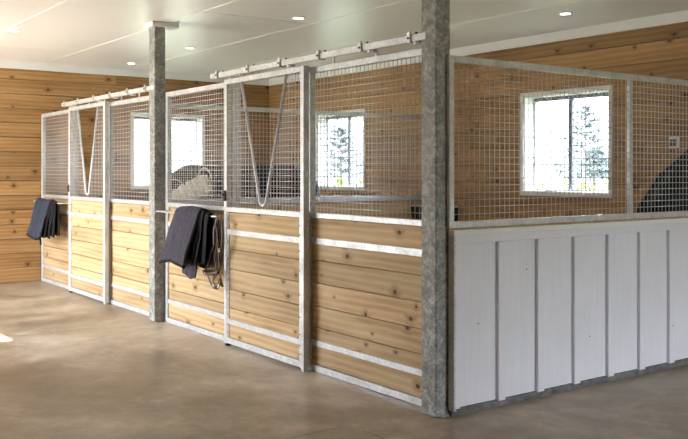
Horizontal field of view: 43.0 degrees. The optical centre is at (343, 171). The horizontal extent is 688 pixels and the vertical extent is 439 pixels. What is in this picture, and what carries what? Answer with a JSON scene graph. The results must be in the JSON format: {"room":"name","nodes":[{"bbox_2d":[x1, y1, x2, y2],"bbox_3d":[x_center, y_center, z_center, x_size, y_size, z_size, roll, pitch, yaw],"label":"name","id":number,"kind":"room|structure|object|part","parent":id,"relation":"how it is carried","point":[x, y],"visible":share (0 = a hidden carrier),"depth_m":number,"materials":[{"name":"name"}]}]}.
{"room":"farm building","nodes":[
{"label":"farm building","id":0,"kind":"room"},
{"bbox_2d":[0,68,268,282],"bbox_3d":[-4.774,0.005,11.679,8.650,2.990,0.200,0,0,-36],"label":"wall","id":1,"kind":"structure","parent":0,"point":[25,95],"depth_m":12.03,"materials":[{"name":"brown wood"}]},
{"bbox_2d":[0,60,268,85],"bbox_3d":[-4.597,-1.438,11.671,8.328,0.105,0.022,0,0,-36],"label":"trim","id":2,"kind":"structure","parent":1,"relation":"attached to","point":[3,63],"depth_m":12.50,"materials":[{"name":"white"}]},
{"bbox_2d":[132,112,204,189],"bbox_3d":[-2.684,-0.300,13.178,1.199,1.134,0.213,0,0,-36],"label":"window","id":3,"kind":"structure","parent":1,"relation":"in","point":[143,114],"depth_m":13.05,"materials":[{"name":"white"}]},
{"bbox_3d":[-2.727,-0.794,13.238,1.055,0.038,0.065,0,0,-36],"label":"head rail","id":4,"kind":"part","parent":3,"relation":"part of","materials":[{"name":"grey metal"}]},
{"bbox_2d":[0,280,687,438],"bbox_3d":[0.103,1.560,5.112,8.850,0.120,16.700,0,0,-36],"label":"floor","id":5,"kind":"structure","parent":0,"point":[73,365],"depth_m":5.82,"materials":[{"name":"brown concrete"}]},
{"bbox_2d":[41,109,78,289],"bbox_3d":[-3.730,0.357,11.429,0.051,2.285,1.370,0,0,-36],"label":"panel","id":6,"kind":"object","parent":5,"relation":"on","point":[54,251],"visible":0.71,"depth_m":11.42,"materials":[{"name":"wood"}]},
{"bbox_3d":[-3.742,1.286,11.420,0.012,0.042,1.282,0,0,-36],"label":"strap rail","id":7,"kind":"part","parent":6,"relation":"part of","materials":[{"name":"metal"}]},
{"bbox_3d":[-3.742,0.521,11.420,0.012,0.048,1.282,0,0,-36],"label":"strap rail","id":8,"kind":"part","parent":6,"relation":"part of","materials":[{"name":"metal"}]},
{"bbox_3d":[-3.817,0.392,11.390,0.138,0.075,1.158,0,0,-36],"label":"bar","id":9,"kind":"object","parent":6,"relation":"attached to","visible":0},
{"bbox_2d":[26,198,59,244],"bbox_3d":[-3.881,0.652,11.264,0.230,0.603,0.782,0,0,-36],"label":"rug","id":10,"kind":"object","parent":9,"relation":"hanging from","point":[44,222],"visible":1,"depth_m":11.13,"materials":[{"name":"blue fabric"}]},
{"bbox_2d":[108,95,148,315],"bbox_3d":[-2.276,0.357,9.420,0.051,2.285,1.330,0,0,-36],"label":"panel","id":11,"kind":"object","parent":5,"relation":"on","point":[128,219],"visible":0.64,"depth_m":9.50,"materials":[{"name":"wood"}]},
{"bbox_2d":[61,85,153,106],"bbox_3d":[-2.674,-0.833,9.848,0.155,0.095,2.830,0,0,-36],"label":"door track","id":12,"kind":"object","parent":11,"relation":"attached to","point":[132,92],"visible":0.93,"depth_m":9.65,"materials":[{"name":"metal"}]},
{"bbox_2d":[66,101,108,303],"bbox_3d":[-3.049,0.354,10.334,0.082,2.292,1.233,0,0,-36],"label":"door","id":13,"kind":"structure","parent":12,"relation":"hanging from","point":[88,216],"depth_m":10.24,"materials":[{"name":"wood"}]},
{"bbox_3d":[-3.050,1.285,10.333,0.012,0.044,1.135,0,0,-36],"label":"strap rail","id":14,"kind":"part","parent":13,"relation":"part of","materials":[{"name":"metal"}]},
{"bbox_3d":[-3.050,0.519,10.333,0.012,0.045,1.135,0,0,-36],"label":"strap rail","id":15,"kind":"part","parent":13,"relation":"part of","materials":[{"name":"metal"}]},
{"bbox_3d":[-2.288,1.286,9.412,0.012,0.042,1.242,0,0,-36],"label":"strap rail","id":16,"kind":"part","parent":11,"relation":"part of","materials":[{"name":"metal"}]},
{"bbox_3d":[-2.288,0.521,9.412,0.012,0.048,1.242,0,0,-36],"label":"strap rail","id":17,"kind":"part","parent":11,"relation":"part of","materials":[{"name":"metal"}]},
{"bbox_2d":[144,21,178,321],"bbox_3d":[-1.836,0.006,8.782,0.283,2.987,0.210,0,0,-36],"label":"steel column","id":18,"kind":"structure","parent":5,"relation":"on","point":[157,29],"depth_m":8.70,"materials":[{"name":"grey"}]},
{"bbox_2d":[172,166,217,190],"bbox_3d":[-1.800,0.703,12.692,0.778,1.586,2.511,0,0,24],"label":"pet feeder","id":19,"kind":"object","parent":5,"relation":"on","point":[189,167],"visible":0.02,"depth_m":11.77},
{"bbox_2d":[166,82,239,340],"bbox_3d":[-1.337,0.357,8.124,0.051,2.285,1.430,0,0,-36],"label":"panel","id":20,"kind":"object","parent":5,"relation":"on","point":[192,304],"visible":0.59,"depth_m":8.11,"materials":[{"name":"wood"}]},
{"bbox_2d":[156,206,223,216],"bbox_3d":[-1.418,0.383,8.075,0.138,0.075,1.313,0,0,-36],"label":"bar","id":21,"kind":"object","parent":20,"relation":"attached to","point":[167,211],"visible":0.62,"depth_m":8.39,"materials":[{"name":"metal"}]},
{"bbox_2d":[158,206,214,278],"bbox_3d":[-1.395,0.639,7.806,0.301,0.654,0.645,0,0,-36],"label":"rug","id":22,"kind":"object","parent":21,"relation":"hanging from","point":[188,244],"visible":0.99,"depth_m":7.70,"materials":[{"name":"fabric"}]},
{"bbox_2d":[202,215,222,289],"bbox_3d":[-1.137,0.695,7.565,0.073,0.647,0.443,0,0,-31],"label":"bridle","id":23,"kind":"object","parent":21,"relation":"hanging from","point":[206,271],"visible":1,"depth_m":7.49,"materials":[{"name":"brown leather"}]},
{"bbox_3d":[-1.349,1.286,8.115,0.012,0.042,1.342,0,0,-36],"label":"strap rail","id":24,"kind":"part","parent":20,"relation":"part of","materials":[{"name":"metal"}]},
{"bbox_3d":[-1.349,0.521,8.115,0.012,0.048,1.342,0,0,-36],"label":"strap rail","id":25,"kind":"part","parent":20,"relation":"part of","materials":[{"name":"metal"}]},
{"bbox_2d":[172,165,319,198],"bbox_3d":[-1.345,0.703,11.281,2.528,1.587,0.819,0,0,-36],"label":"horse","id":26,"kind":"object","parent":5,"relation":"on","point":[264,169],"visible":0.16,"depth_m":11.08},
{"bbox_2d":[165,103,421,318],"bbox_3d":[-0.337,0.405,9.855,3.590,2.190,0.110,0,0,-36],"label":"wall","id":27,"kind":"structure","parent":5,"relation":"on","point":[350,206],"depth_m":9.92,"materials":[{"name":"metal"}]},
{"bbox_3d":[-0.329,0.318,9.861,3.520,0.065,0.110,0,0,-36],"label":"cap rail","id":28,"kind":"part","parent":27,"relation":"part of","materials":[{"name":"metal"}]},
{"bbox_2d":[309,48,421,406],"bbox_3d":[0.157,0.357,6.061,0.051,2.285,1.425,0,0,-36],"label":"panel","id":29,"kind":"object","parent":5,"relation":"on","point":[365,272],"visible":0.73,"depth_m":6.05,"materials":[{"name":"wood"}]},
{"bbox_2d":[210,32,425,78],"bbox_3d":[-0.293,-0.833,6.559,0.155,0.095,2.870,0,0,-36],"label":"door track","id":30,"kind":"object","parent":29,"relation":"attached to","point":[415,39],"visible":0.91,"depth_m":6.23,"materials":[{"name":"metal"}]},
{"bbox_2d":[222,65,308,371],"bbox_3d":[-0.662,0.354,7.036,0.082,2.292,1.255,0,0,-36],"label":"door","id":31,"kind":"structure","parent":30,"relation":"hanging from","point":[266,251],"depth_m":6.95,"materials":[{"name":"wood"}]},
{"bbox_3d":[-0.663,1.285,7.035,0.012,0.044,1.157,0,0,-36],"label":"strap rail","id":32,"kind":"part","parent":31,"relation":"part of","materials":[{"name":"metal"}]},
{"bbox_3d":[-0.663,0.519,7.035,0.012,0.045,1.157,0,0,-36],"label":"strap rail","id":33,"kind":"part","parent":31,"relation":"part of","materials":[{"name":"metal"}]},
{"bbox_3d":[0.144,1.286,6.052,0.012,0.042,1.337,0,0,-36],"label":"strap rail","id":34,"kind":"part","parent":29,"relation":"part of","materials":[{"name":"metal"}]},
{"bbox_3d":[0.144,0.521,6.052,0.012,0.048,1.337,0,0,-36],"label":"strap rail","id":35,"kind":"part","parent":29,"relation":"part of","materials":[{"name":"metal"}]},
{"bbox_2d":[422,0,449,417],"bbox_3d":[0.604,0.006,5.412,0.283,2.987,0.210,0,0,-36],"label":"steel column","id":36,"kind":"structure","parent":5,"relation":"on","point":[435,13],"depth_m":5.33,"materials":[{"name":"grey metal"}]},
{"bbox_3d":[0.577,1.494,5.385,0.098,0.012,0.152,0,0,-36],"label":"plate","id":37,"kind":"part","parent":36,"relation":"part of","materials":[{"name":"metal"}]},
{"bbox_2d":[448,216,687,411],"bbox_3d":[2.123,0.904,6.399,3.648,1.112,0.086,0,0,-36],"label":"wall","id":38,"kind":"structure","parent":5,"relation":"on","point":[532,307],"depth_m":5.91,"materials":[{"name":"white wood"}]},
{"bbox_2d":[447,55,632,227],"bbox_3d":[1.371,-0.181,5.861,1.818,1.058,0.029,0,0,-36],"label":"mesh screen","id":39,"kind":"object","parent":38,"relation":"on","point":[451,59],"visible":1,"depth_m":5.77,"materials":[{"name":"metal"}]},
{"bbox_2d":[449,358,687,416],"bbox_3d":[2.121,1.477,6.419,3.647,0.046,0.052,0,0,-36],"label":"trim","id":40,"kind":"structure","parent":38,"relation":"attached to","point":[476,407],"depth_m":5.92,"materials":[{"name":"concrete"}]},
{"bbox_2d":[633,74,687,218],"bbox_3d":[2.855,-0.181,6.935,1.844,1.058,0.029,0,0,-36],"label":"mesh screen","id":41,"kind":"object","parent":38,"relation":"on","point":[642,78],"visible":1,"depth_m":6.57,"materials":[{"name":"metal"}]},
{"bbox_2d":[0,0,687,78],"bbox_3d":[-0.438,-1.548,5.859,8.850,0.125,18.545,0,0,-36],"label":"ceiling","id":42,"kind":"structure","parent":0,"point":[225,35],"depth_m":8.86,"materials":[{"name":"white paint"}]},
{"bbox_2d":[8,29,20,31],"bbox_3d":[-3.473,-1.484,9.200,0.132,0.012,0.132,0,0,-36],"label":"recessed light","id":43,"kind":"object","parent":42,"relation":"in","point":[10,30],"visible":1,"depth_m":9.19,"materials":[{"name":"white"}]},
{"bbox_2d":[292,16,304,19],"bbox_3d":[-0.440,-1.484,8.453,0.132,0.012,0.132,0,0,-36],"label":"recessed light","id":44,"kind":"object","parent":42,"relation":"in","point":[295,17],"visible":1,"depth_m":8.44,"materials":[{"name":"white"}]},
{"bbox_2d":[558,12,572,14],"bbox_3d":[2.084,-1.484,8.212,0.132,0.012,0.132,0,0,-36],"label":"recessed light","id":45,"kind":"object","parent":42,"relation":"in","point":[560,13],"visible":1,"depth_m":8.20,"materials":[{"name":"white"}]},
{"bbox_2d":[268,22,687,220],"bbox_3d":[3.627,0.005,7.619,0.200,2.990,16.630,0,0,-36],"label":"wall","id":46,"kind":"structure","parent":0,"point":[657,51],"depth_m":9.85,"materials":[{"name":"brown wood"}]},
{"bbox_2d":[315,108,365,190],"bbox_3d":[0.014,-0.300,12.590,0.213,1.134,1.224,0,0,-36],"label":"window","id":47,"kind":"structure","parent":46,"relation":"in","point":[330,117],"depth_m":12.99,"materials":[{"name":"white"}]},
{"bbox_3d":[0.074,-0.794,12.634,0.065,0.038,1.080,0,0,-36],"label":"head rail","id":48,"kind":"part","parent":47,"relation":"part of","materials":[{"name":"grey metal"}]},
{"bbox_3d":[0.082,-0.300,12.639,0.045,1.026,1.116,0,0,-36],"label":"frame","id":49,"kind":"part","parent":47,"relation":"part of","materials":[{"name":"white"}]},
{"bbox_2d":[411,205,459,220],"bbox_3d":[1.098,0.566,10.538,0.435,0.321,0.435,0,0,-36],"label":"bin","id":50,"kind":"object","parent":46,"relation":"attached to","point":[413,208],"visible":0.21,"depth_m":10.52,"materials":[{"name":"black plastic"}]},
{"bbox_2d":[268,10,687,85],"bbox_3d":[3.537,-1.438,7.554,0.022,0.105,16.230,0,0,-36],"label":"trim","id":51,"kind":"structure","parent":46,"relation":"attached to","point":[680,16],"depth_m":9.39,"materials":[{"name":"white"}]},
{"bbox_2d":[520,85,612,197],"bbox_3d":[2.405,-0.300,9.287,0.213,1.134,1.219,0,0,-36],"label":"window","id":52,"kind":"structure","parent":46,"relation":"in","point":[532,168],"depth_m":9.38,"materials":[{"name":"white"}]},
{"bbox_3d":[2.473,-0.300,9.337,0.045,1.026,1.111,0,0,-36],"label":"frame","id":53,"kind":"part","parent":52,"relation":"part of","materials":[{"name":"white"}]},
{"bbox_3d":[2.465,-0.794,9.331,0.065,0.038,1.075,0,0,-36],"label":"head rail","id":54,"kind":"part","parent":52,"relation":"part of","materials":[{"name":"grey metal"}]},
{"bbox_2d":[669,137,678,147],"bbox_3d":[3.085,-0.270,8.172,0.030,0.110,0.110,0,0,-36],"label":"wall socket","id":55,"kind":"object","parent":46,"relation":"attached to","point":[675,139],"visible":0.76,"depth_m":8.15,"materials":[{"name":"white plastic"}]},
{"bbox_2d":[670,139,676,145],"bbox_3d":[3.080,-0.268,8.168,0.017,0.065,0.070,0,0,-36],"label":"outlet","id":56,"kind":"object","parent":55,"relation":"attached to","point":[674,140],"depth_m":8.15,"materials":[{"name":"plastic"}]},
{"bbox_3d":[3.371,-0.441,7.626,0.207,0.047,0.016,0,0,-36],"label":"wall hook","id":57,"kind":"object","parent":46,"relation":"attached to","visible":0},
{"bbox_2d":[637,149,687,212],"bbox_3d":[3.042,0.358,7.923,0.117,1.526,1.179,0,0,-36],"label":"pet feeder","id":58,"kind":"object","parent":57,"relation":"hanging from","point":[683,156],"visible":0.24,"depth_m":8.02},
{"label":"outside","id":59,"kind":"structure","parent":0,"visible":0},
{"bbox_2d":[538,167,607,179],"bbox_3d":[90.332,0.008,162.834,30.000,3.784,230.000,0,0,-36],"label":"hill","id":60,"kind":"structure","parent":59,"point":[544,170],"depth_m":205.69,"materials":[{"name":"white"}]},
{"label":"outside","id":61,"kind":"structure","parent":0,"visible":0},
{"bbox_2d":[135,164,361,180],"bbox_3d":[-59.647,-0.435,165.369,210.000,4.669,30.000,0,0,-36],"label":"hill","id":62,"kind":"structure","parent":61,"point":[143,165],"depth_m":187.33,"materials":[{"name":"white"}]},
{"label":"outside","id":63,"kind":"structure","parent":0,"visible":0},
{"bbox_2d":[135,179,607,189],"bbox_3d":[-2.548,1.825,52.388,230.000,0.050,240.000,0,0,-36],"label":"ground","id":64,"kind":"structure","parent":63,"point":[598,186],"depth_m":129.10,"materials":[{"name":"green plant"}]},
{"bbox_2d":[330,127,361,178],"bbox_3d":[0.138,-1.031,75.152,4.802,5.671,4.148,0,0,9],"label":"tree","id":65,"kind":"object","parent":64,"relation":"on","point":[343,130],"visible":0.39,"depth_m":74.71,"materials":[{"name":"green plant"}]},
{"bbox_2d":[552,105,607,189],"bbox_3d":[14.939,-1.148,54.021,3.954,5.905,4.478,0,0,17],"label":"tree","id":66,"kind":"object","parent":64,"relation":"on","point":[598,148],"visible":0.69,"depth_m":53.79,"materials":[{"name":"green plant"}]},
{"bbox_2d":[576,182,586,189],"bbox_3d":[7.310,1.055,26.890,0.456,1.492,0.408,0,0,-15],"label":"shrub","id":67,"kind":"object","parent":64,"relation":"on","point":[583,185],"visible":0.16,"depth_m":26.89,"materials":[{"name":"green plant"}]},
{"bbox_2d":[574,150,607,189],"bbox_3d":[16.628,0.121,57.991,3.244,3.372,3.475,0,0,-36],"label":"tree","id":68,"kind":"object","parent":64,"relation":"on","point":[598,155],"visible":0.42,"depth_m":57.92,"materials":[{"name":"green plant"}]}
]}

